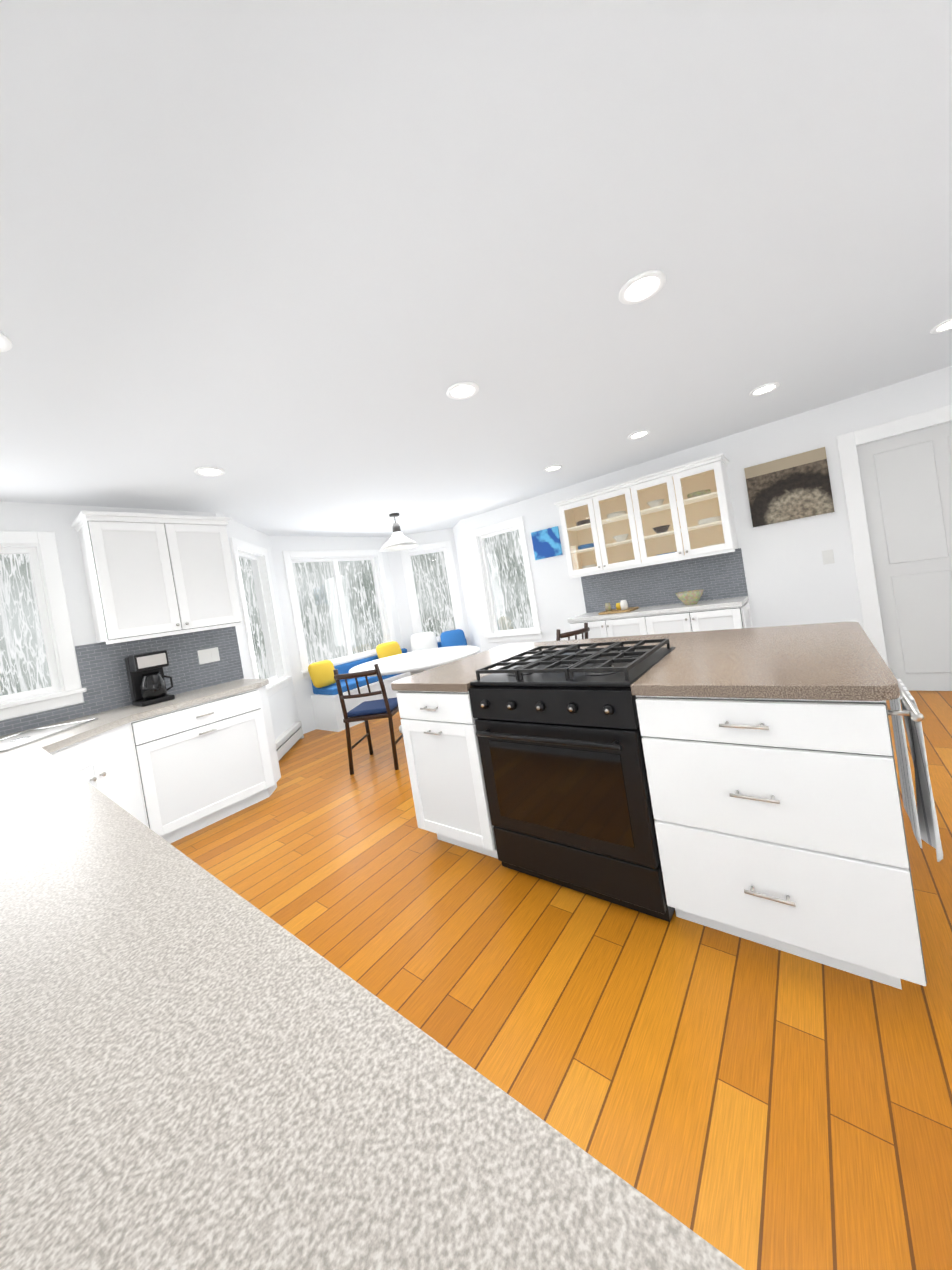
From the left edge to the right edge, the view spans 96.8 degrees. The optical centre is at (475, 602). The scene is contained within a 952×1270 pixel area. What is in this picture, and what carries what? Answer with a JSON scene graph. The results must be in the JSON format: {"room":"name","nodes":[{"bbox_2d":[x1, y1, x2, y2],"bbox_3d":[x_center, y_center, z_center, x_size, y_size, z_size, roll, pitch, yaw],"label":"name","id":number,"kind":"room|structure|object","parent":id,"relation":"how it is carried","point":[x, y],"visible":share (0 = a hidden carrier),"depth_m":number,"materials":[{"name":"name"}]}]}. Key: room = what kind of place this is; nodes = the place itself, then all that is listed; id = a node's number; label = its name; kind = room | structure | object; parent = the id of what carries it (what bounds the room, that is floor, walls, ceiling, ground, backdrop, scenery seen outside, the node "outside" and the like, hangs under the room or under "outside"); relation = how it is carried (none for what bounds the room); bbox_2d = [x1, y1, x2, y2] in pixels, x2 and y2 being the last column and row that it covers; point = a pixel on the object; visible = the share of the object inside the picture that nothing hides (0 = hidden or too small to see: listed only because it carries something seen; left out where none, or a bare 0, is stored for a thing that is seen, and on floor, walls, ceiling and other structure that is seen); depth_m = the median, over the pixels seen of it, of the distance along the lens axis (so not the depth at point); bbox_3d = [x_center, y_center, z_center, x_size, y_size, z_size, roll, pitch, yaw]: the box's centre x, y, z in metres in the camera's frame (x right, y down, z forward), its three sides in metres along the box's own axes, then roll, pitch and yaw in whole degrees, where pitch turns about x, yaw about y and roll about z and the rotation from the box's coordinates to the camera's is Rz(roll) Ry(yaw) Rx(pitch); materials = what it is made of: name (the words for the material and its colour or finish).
{"room":"kitchen","nodes":[
{"label":"kitchen","id":0,"kind":"room"},
{"bbox_2d":[0,366,951,739],"bbox_3d":[0.512,-0.020,2.577,7.880,2.440,5.784,-8,1,38],"label":"wall","id":1,"kind":"structure","parent":0,"point":[792,578],"depth_m":3.91,"materials":[{"name":"white paint"}]},
{"bbox_2d":[0,531,86,719],"bbox_3d":[-3.145,0.149,2.716,0.180,1.215,0.800,-8,1,38],"label":"window","id":2,"kind":"structure","parent":1,"relation":"in","point":[36,547],"depth_m":2.92,"materials":[{"name":"white paint"}]},
{"bbox_2d":[0,702,86,735],"bbox_3d":[-3.008,0.795,2.699,0.004,0.095,0.770,-8,1,38],"label":"wall tile","id":3,"kind":"object","parent":1,"relation":"attached to","point":[27,722],"depth_m":2.83,"materials":[{"name":"grey tile"}]},
{"bbox_2d":[71,511,241,644],"bbox_3d":[-2.418,-0.199,3.300,0.385,0.905,0.930,-8,1,38],"label":"upper cabinet","id":4,"kind":"object","parent":1,"relation":"attached to","point":[148,576],"visible":1,"depth_m":3.12,"materials":[{"name":"white paint"}]},
{"bbox_2d":[75,626,243,715],"bbox_3d":[-2.477,0.495,3.417,0.004,0.500,1.070,-8,1,38],"label":"wall tile","id":5,"kind":"structure","parent":1,"relation":"attached to","point":[103,675],"depth_m":3.40,"materials":[{"name":"grey tile"}]},
{"bbox_2d":[197,647,219,663],"bbox_3d":[-2.299,0.454,3.635,0.008,0.120,0.160,-8,1,38],"label":"electrical outlet plate","id":6,"kind":"object","parent":1,"relation":"attached to","point":[208,655],"visible":1,"depth_m":3.63,"materials":[{"name":"white plastic"}]},
{"bbox_2d":[230,537,290,696],"bbox_3d":[-2.308,0.172,4.458,0.180,1.595,0.910,-9,1,-7],"label":"window","id":7,"kind":"structure","parent":1,"relation":"in","point":[262,580],"depth_m":4.76,"materials":[{"name":"white paint"}]},
{"bbox_2d":[275,721,303,760],"bbox_3d":[-2.018,1.490,4.476,0.066,0.200,1.000,-9,1,-7],"label":"baseboard heater","id":8,"kind":"object","parent":1,"relation":"attached to","point":[288,738],"visible":0.56,"depth_m":4.52,"materials":[{"name":"white metal"}]},
{"bbox_2d":[282,550,395,678],"bbox_3d":[-1.822,0.075,5.828,0.180,1.595,1.570,-8,1,38],"label":"window","id":9,"kind":"structure","parent":1,"relation":"in","point":[334,557],"depth_m":5.82,"materials":[{"name":"white paint"}]},
{"bbox_2d":[401,541,466,641],"bbox_3d":[-0.664,-0.121,6.615,0.830,1.595,0.180,-9,1,-7],"label":"window","id":10,"kind":"structure","parent":1,"relation":"in","point":[444,547],"depth_m":6.59,"materials":[{"name":"white paint"}]},
{"bbox_2d":[470,516,541,642],"bbox_3d":[0.416,-0.281,5.740,0.910,1.595,0.180,-8,1,38],"label":"window","id":11,"kind":"structure","parent":1,"relation":"in","point":[495,634],"depth_m":5.79,"materials":[{"name":"white paint"}]},
{"bbox_2d":[531,526,562,559],"bbox_3d":[0.875,-0.739,5.247,0.370,0.350,0.028,-8,1,38],"label":"picture","id":12,"kind":"object","parent":1,"relation":"attached to","point":[546,543],"visible":0.93,"depth_m":5.23},
{"bbox_2d":[558,485,637,576],"bbox_3d":[1.419,-0.770,4.604,0.859,0.818,0.349,-8,1,38],"label":"upper cabinet","id":13,"kind":"object","parent":1,"relation":"attached to","point":[596,537],"depth_m":4.66,"materials":[{"name":"white paint"}]},
{"bbox_2d":[581,548,747,612],"bbox_3d":[1.917,-0.201,4.524,1.640,0.460,0.004,-8,1,38],"label":"wall tile","id":14,"kind":"structure","parent":1,"relation":"attached to","point":[719,576],"depth_m":4.44,"materials":[{"name":"grey tile"}]},
{"bbox_2d":[622,457,737,564],"bbox_3d":[1.993,-0.854,4.143,0.859,0.818,0.349,-8,1,38],"label":"upper cabinet","id":15,"kind":"object","parent":1,"relation":"attached to","point":[682,512],"depth_m":4.11,"materials":[{"name":"white paint"}]},
{"bbox_2d":[744,447,834,526],"bbox_3d":[2.755,-1.007,3.738,0.580,0.550,0.033,-8,1,38],"label":"picture","id":16,"kind":"object","parent":1,"relation":"attached to","point":[794,487],"visible":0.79,"depth_m":3.71},
{"bbox_2d":[822,549,834,564],"bbox_3d":[3.024,-0.395,3.627,0.075,0.120,0.011,-8,1,38],"label":"switch plate","id":17,"kind":"object","parent":1,"relation":"attached to","point":[828,556],"visible":1,"depth_m":3.63,"materials":[{"name":"white plastic"}]},
{"bbox_2d":[836,405,951,690],"bbox_3d":[3.638,-0.385,3.196,1.170,2.160,0.120,-8,1,38],"label":"door","id":18,"kind":"structure","parent":1,"relation":"attached to","point":[898,493],"depth_m":3.37,"materials":[{"name":"white paint"}]},
{"bbox_2d":[0,0,951,536],"bbox_3d":[0.338,-1.269,2.671,8.300,0.080,6.310,-8,1,38],"label":"ceiling","id":19,"kind":"structure","parent":0,"point":[294,266],"depth_m":1.34,"materials":[{"name":"white paint"}]},
{"bbox_2d":[0,332,11,351],"bbox_3d":[-1.669,-0.885,1.400,0.180,0.010,0.180,-8,1,38],"label":"recessed light","id":20,"kind":"object","parent":19,"relation":"in","point":[5,343],"visible":1,"depth_m":1.45,"materials":[{"name":"white paint"}]},
{"bbox_2d":[194,467,224,476],"bbox_3d":[-1.796,-0.886,2.852,0.180,0.010,0.180,-8,1,38],"label":"recessed light","id":21,"kind":"object","parent":19,"relation":"in","point":[208,471],"visible":1,"depth_m":2.85,"materials":[{"name":"white paint"}]},
{"bbox_2d":[380,513,418,551],"bbox_3d":[-0.939,-0.851,5.009,0.460,0.409,0.460,-8,1,38],"label":"pendant light","id":22,"kind":"object","parent":19,"relation":"hanging from","point":[398,540],"visible":1,"depth_m":4.96,"materials":[{"name":"grey metal"}]},
{"bbox_2d":[446,382,478,399],"bbox_3d":[-0.073,-1.153,2.299,0.180,0.010,0.180,-8,1,38],"label":"recessed light","id":23,"kind":"object","parent":19,"relation":"in","point":[462,390],"visible":1,"depth_m":2.29,"materials":[{"name":"white paint"}]},
{"bbox_2d":[544,465,561,471],"bbox_3d":[0.750,-1.310,4.110,0.180,0.010,0.180,-8,1,38],"label":"recessed light","id":24,"kind":"object","parent":19,"relation":"in","point":[552,468],"visible":1,"depth_m":4.11,"materials":[{"name":"white paint"}]},
{"bbox_2d":[628,430,649,439],"bbox_3d":[1.354,-1.398,3.512,0.180,0.010,0.180,-8,1,38],"label":"recessed light","id":25,"kind":"object","parent":19,"relation":"in","point":[639,434],"visible":1,"depth_m":3.50,"materials":[{"name":"white paint"}]},
{"bbox_2d":[619,270,665,303],"bbox_3d":[0.665,-1.262,1.694,0.180,0.010,0.180,-8,1,38],"label":"recessed light","id":26,"kind":"object","parent":19,"relation":"in","point":[641,287],"visible":0.98,"depth_m":1.69,"materials":[{"name":"white paint"}]},
{"bbox_2d":[749,382,779,395],"bbox_3d":[2.022,-1.496,2.963,0.180,0.010,0.180,-8,1,38],"label":"recessed light","id":27,"kind":"object","parent":19,"relation":"in","point":[764,389],"visible":1,"depth_m":2.96,"materials":[{"name":"white paint"}]},
{"bbox_2d":[930,318,951,333],"bbox_3d":[2.732,-1.602,2.419,0.180,0.010,0.180,-8,1,38],"label":"recessed light","id":28,"kind":"object","parent":19,"relation":"in","point":[946,325],"visible":1,"depth_m":2.45,"materials":[{"name":"white paint"}]},
{"bbox_2d":[171,691,951,1269],"bbox_3d":[0.733,1.209,2.706,8.300,0.060,6.310,-8,1,38],"label":"floor","id":29,"kind":"structure","parent":0,"point":[745,1103],"depth_m":1.26,"materials":[{"name":"brown wood"}]},
{"bbox_2d":[20,679,280,830],"bbox_3d":[-2.062,1.155,2.959,1.051,0.920,1.361,-8,1,38],"label":"base cabinet","id":30,"kind":"object","parent":29,"relation":"on","point":[201,757],"depth_m":2.94,"materials":[{"name":"white paint"}]},
{"bbox_2d":[125,650,174,706],"bbox_3d":[-2.410,0.553,3.138,0.262,0.370,0.222,-8,1,38],"label":"coffee maker","id":31,"kind":"object","parent":30,"relation":"on","point":[146,678],"visible":1,"depth_m":3.07,"materials":[{"name":"black plastic"}]},
{"bbox_2d":[333,663,402,774],"bbox_3d":[-0.901,0.968,3.720,0.440,0.906,0.546,-9,1,8],"label":"dining chair","id":32,"kind":"object","parent":29,"relation":"on","point":[384,707],"visible":0.94,"depth_m":3.58,"materials":[{"name":"brown wood"}]},
{"bbox_2d":[0,732,744,1269],"bbox_3d":[-1.379,1.072,1.124,4.411,0.920,0.660,-8,1,38],"label":"countertop","id":33,"kind":"structure","parent":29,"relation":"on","point":[202,1069],"depth_m":0.36,"materials":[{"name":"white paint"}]},
{"bbox_2d":[0,718,98,751],"bbox_3d":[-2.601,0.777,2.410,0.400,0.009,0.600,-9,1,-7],"label":"sink basin","id":34,"kind":"object","parent":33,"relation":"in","point":[18,740],"visible":1,"depth_m":2.49,"materials":[{"name":"white ceramic"}]},
{"bbox_2d":[311,638,466,731],"bbox_3d":[-0.931,1.036,5.842,1.052,0.715,2.303,-8,1,38],"label":"window seat","id":35,"kind":"object","parent":29,"relation":"on","point":[328,712],"visible":0.25,"depth_m":5.22,"materials":[{"name":"white paint"}]},
{"bbox_2d":[308,660,335,687],"bbox_3d":[-1.871,0.864,5.171,0.176,0.306,0.355,-8,1,38],"label":"pillow","id":36,"kind":"object","parent":35,"relation":"on","point":[321,673],"visible":0.83,"depth_m":5.10,"materials":[{"name":"yellow fabric"}]},
{"bbox_2d":[376,641,401,658],"bbox_3d":[-1.217,0.728,5.995,0.185,0.344,0.395,-8,1,38],"label":"pillow","id":37,"kind":"object","parent":35,"relation":"on","point":[388,649],"visible":0.5,"depth_m":5.95,"materials":[{"name":"yellow fabric"}]},
{"bbox_2d":[410,631,437,651],"bbox_3d":[-0.774,0.632,6.324,0.334,0.382,0.336,-8,1,38],"label":"pillow","id":38,"kind":"object","parent":35,"relation":"on","point":[423,641],"visible":0.67,"depth_m":6.29,"materials":[{"name":"white fabric"}]},
{"bbox_2d":[440,629,465,646],"bbox_3d":[-0.341,0.583,6.375,0.317,0.344,0.319,-8,1,38],"label":"pillow","id":39,"kind":"object","parent":35,"relation":"on","point":[456,637],"visible":0.65,"depth_m":6.34,"materials":[{"name":"blue fabric"}]},
{"bbox_2d":[348,645,479,733],"bbox_3d":[-0.613,0.982,4.690,1.440,0.755,1.440,-8,1,38],"label":"table","id":40,"kind":"object","parent":29,"relation":"on","point":[414,662],"visible":0.52,"depth_m":4.50,"materials":[{"name":"white"}]},
{"bbox_2d":[556,623,589,640],"bbox_3d":[0.874,0.678,4.173,0.440,0.906,0.546,-10,1,-32],"label":"dining chair","id":41,"kind":"object","parent":29,"relation":"on","point":[584,630],"visible":0.23,"depth_m":3.93,"materials":[{"name":"brown wood"}]},
{"bbox_2d":[567,616,638,639],"bbox_3d":[1.583,0.571,4.559,0.862,0.880,0.512,-8,1,38],"label":"base cabinet","id":42,"kind":"object","parent":29,"relation":"on","point":[610,626],"depth_m":4.35,"materials":[{"name":"white paint"}]},
{"bbox_2d":[393,669,942,989],"bbox_3d":[0.718,0.745,2.072,2.072,0.880,1.082,-8,1,38],"label":"kitchen island","id":43,"kind":"object","parent":29,"relation":"on","point":[742,783],"depth_m":1.42,"materials":[{"name":"white paint"}]},
{"bbox_2d":[468,638,703,922],"bbox_3d":[0.523,0.731,2.018,0.764,0.970,0.761,-8,1,38],"label":"range","id":44,"kind":"object","parent":43,"relation":"in","point":[559,745],"depth_m":1.74,"materials":[{"name":"black metal"}]},
{"bbox_2d":[391,622,902,697],"bbox_3d":[0.664,0.286,2.179,2.040,0.040,1.180,-8,1,38],"label":"island countertop","id":45,"kind":"structure","parent":43,"relation":"on","point":[835,657],"depth_m":1.74,"materials":[{"name":"brown stone"}]},
{"bbox_2d":[886,677,942,862],"bbox_3d":[1.433,0.526,1.382,0.058,0.507,0.260,-8,1,38],"label":"towel","id":46,"kind":"object","parent":43,"relation":"hanging from","point":[924,824],"depth_m":1.34,"materials":[{"name":"fabric"}]},
{"bbox_2d":[635,600,752,634],"bbox_3d":[2.162,0.485,4.094,0.882,0.880,0.512,-8,1,38],"label":"base cabinet","id":47,"kind":"object","parent":29,"relation":"on","point":[722,614],"depth_m":3.86,"materials":[{"name":"white paint"}]},
{"bbox_2d":[571,596,746,619],"bbox_3d":[1.795,0.074,4.321,1.640,0.040,0.517,-8,1,38],"label":"countertop","id":48,"kind":"structure","parent":47,"relation":"on","point":[735,600],"depth_m":4.07,"materials":[{"name":"beige stone"}]},
{"bbox_2d":[598,600,638,614],"bbox_3d":[1.518,0.033,4.514,0.340,0.120,0.300,-8,1,38],"label":"serving tray","id":49,"kind":"object","parent":48,"relation":"on","point":[622,606],"visible":1,"depth_m":4.43,"materials":[{"name":"wood"}]},
{"bbox_2d":[675,589,703,604],"bbox_3d":[2.062,-0.050,4.065,0.250,0.125,0.250,-8,1,38],"label":"ceramic bowl","id":50,"kind":"object","parent":48,"relation":"on","point":[691,597],"visible":1,"depth_m":4.00,"materials":[{"name":"beige ceramic"}]},
{"label":"outside","id":51,"kind":"structure","parent":0,"visible":0},
{"bbox_2d":[0,530,533,695],"bbox_3d":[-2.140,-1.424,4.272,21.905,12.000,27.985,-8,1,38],"label":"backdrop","id":52,"kind":"structure","parent":51,"point":[520,597],"depth_m":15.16,"materials":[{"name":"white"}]}
]}

